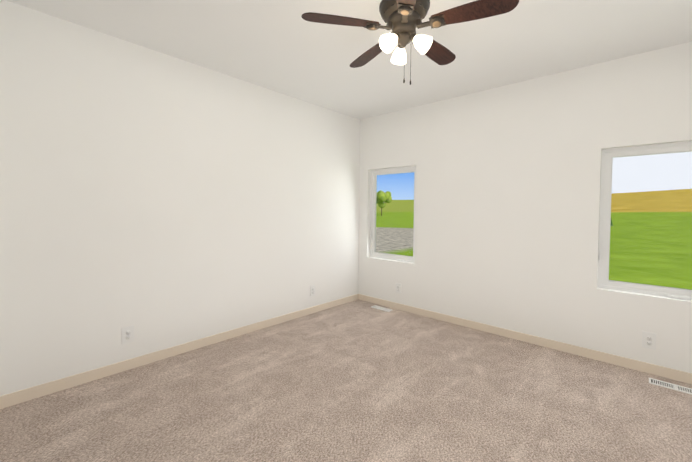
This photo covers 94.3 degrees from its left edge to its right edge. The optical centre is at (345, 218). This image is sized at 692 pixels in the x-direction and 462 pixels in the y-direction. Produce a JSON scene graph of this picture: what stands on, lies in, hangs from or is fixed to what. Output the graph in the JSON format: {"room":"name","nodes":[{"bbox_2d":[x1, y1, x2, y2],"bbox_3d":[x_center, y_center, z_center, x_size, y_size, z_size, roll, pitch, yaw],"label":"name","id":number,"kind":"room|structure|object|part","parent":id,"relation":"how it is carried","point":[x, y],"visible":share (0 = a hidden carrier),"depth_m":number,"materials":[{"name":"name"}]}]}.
{"room":"empty bedroom","nodes":[
{"label":"empty bedroom","id":0,"kind":"room"},
{"bbox_2d":[0,0,359,395],"bbox_3d":[-1.533,-0.105,3.117,0.160,2.740,5.299,2,2,42],"label":"wall","id":1,"kind":"structure","parent":0,"point":[159,200],"depth_m":2.78,"materials":[{"name":"white paint"}]},
{"bbox_2d":[122,325,133,343],"bbox_3d":[-1.835,0.977,2.700,0.010,0.138,0.088,2,2,42],"label":"electrical outlet","id":2,"kind":"object","parent":1,"relation":"attached to","point":[128,334],"visible":1,"depth_m":2.70,"materials":[{"name":"white plastic"}]},
{"bbox_2d":[0,294,357,408],"bbox_3d":[-1.111,1.218,3.502,0.014,0.084,3.874,2,2,42],"label":"baseboard","id":3,"kind":"structure","parent":1,"relation":"attached to","point":[23,395],"depth_m":2.79,"materials":[{"name":"beige paint"}]},
{"bbox_2d":[310,285,314,296],"bbox_3d":[-0.437,0.951,4.235,0.010,0.138,0.088,2,2,42],"label":"electrical outlet","id":4,"kind":"object","parent":1,"relation":"attached to","point":[312,290],"visible":1,"depth_m":4.22,"materials":[{"name":"white plastic"}]},
{"bbox_2d":[0,299,691,461],"bbox_3d":[0.112,1.373,1.642,4.653,0.100,5.299,2,2,42],"label":"floor","id":5,"kind":"structure","parent":0,"point":[358,380],"depth_m":2.25,"materials":[{"name":"carpet"}]},
{"bbox_2d":[371,305,391,311],"bbox_3d":[0.495,1.250,4.464,0.305,0.006,0.108,2,2,42],"label":"air vent register","id":6,"kind":"object","parent":5,"relation":"on","point":[382,308],"visible":1,"depth_m":4.46,"materials":[{"name":"white metal"}]},
{"bbox_2d":[649,378,691,394],"bbox_3d":[2.587,1.324,2.519,0.305,0.006,0.108,2,2,42],"label":"air vent register","id":7,"kind":"object","parent":5,"relation":"on","point":[687,390],"visible":1,"depth_m":2.53,"materials":[{"name":"white metal"}]},
{"bbox_2d":[7,0,691,119],"bbox_3d":[0.143,-1.476,1.567,4.653,0.120,5.299,2,2,42],"label":"ceiling","id":8,"kind":"structure","parent":0,"point":[282,46],"depth_m":2.58,"materials":[{"name":"paint"}]},
{"bbox_2d":[301,0,518,84],"bbox_3d":[0.405,-1.139,2.074,1.233,0.575,1.188,2,2,42],"label":"ceiling fan","id":9,"kind":"object","parent":8,"relation":"hanging from","point":[402,19],"visible":1,"depth_m":1.97,"materials":[{"name":"brown wood"}]},
{"bbox_2d":[358,41,691,372],"bbox_3d":[1.858,-0.078,3.505,4.333,2.740,0.160,2,2,42],"label":"wall","id":10,"kind":"structure","parent":0,"point":[507,207],"depth_m":3.33,"materials":[{"name":"white paint"}]},
{"bbox_2d":[369,166,415,262],"bbox_3d":[0.683,-0.065,4.595,0.812,1.312,0.110,2,2,42],"label":"window","id":11,"kind":"structure","parent":10,"relation":"in","point":[373,197],"depth_m":4.72,"materials":[{"name":"white plastic"}]},
{"bbox_3d":[0.689,-0.065,4.601,0.672,1.172,0.004,2,2,42],"label":"glass","id":12,"kind":"part","parent":11,"relation":"part of","materials":[{"name":"clear glass"}]},
{"bbox_2d":[396,283,400,293],"bbox_3d":[0.724,0.962,4.439,0.088,0.138,0.010,2,2,42],"label":"electrical outlet","id":13,"kind":"object","parent":10,"relation":"attached to","point":[398,287],"visible":1,"depth_m":4.43,"materials":[{"name":"white plastic"}]},
{"bbox_2d":[358,294,691,383],"bbox_3d":[1.790,1.251,3.471,4.319,0.084,0.014,2,2,42],"label":"baseboard","id":14,"kind":"structure","parent":10,"relation":"attached to","point":[666,372],"depth_m":3.22,"materials":[{"name":"beige paint"}]},
{"bbox_2d":[597,141,691,299],"bbox_3d":[2.702,0.012,2.757,0.818,1.298,0.110,2,2,42],"label":"window","id":15,"kind":"structure","parent":10,"relation":"in","point":[608,156],"depth_m":2.94,"materials":[{"name":"white plastic"}]},
{"bbox_2d":[642,331,655,349],"bbox_3d":[2.590,1.041,2.741,0.088,0.138,0.010,2,2,42],"label":"electrical outlet","id":16,"kind":"object","parent":10,"relation":"attached to","point":[649,340],"visible":1,"depth_m":2.74,"materials":[{"name":"white plastic"}]},
{"label":"outside","id":17,"kind":"structure","parent":0,"visible":0},
{"bbox_2d":[376,189,691,289],"bbox_3d":[70.737,-7.084,132.154,562.924,12.494,346.529,2,2,42],"label":"ground","id":18,"kind":"structure","parent":17,"point":[664,239],"depth_m":23.25,"materials":[{"name":"green plant"}]},
{"bbox_2d":[376,190,391,215],"bbox_3d":[6.475,-2.748,56.826,2.992,4.573,3.165,2,2,42],"label":"tree","id":19,"kind":"object","parent":18,"relation":"on","point":[383,199],"depth_m":56.22,"materials":[{"name":"green plant"}]},
{"bbox_3d":[6.483,-3.459,56.808,2.992,3.149,3.165,2,2,42],"label":"crown","id":20,"kind":"part","parent":19,"relation":"part of","materials":[{"name":"green plant"}]}
]}

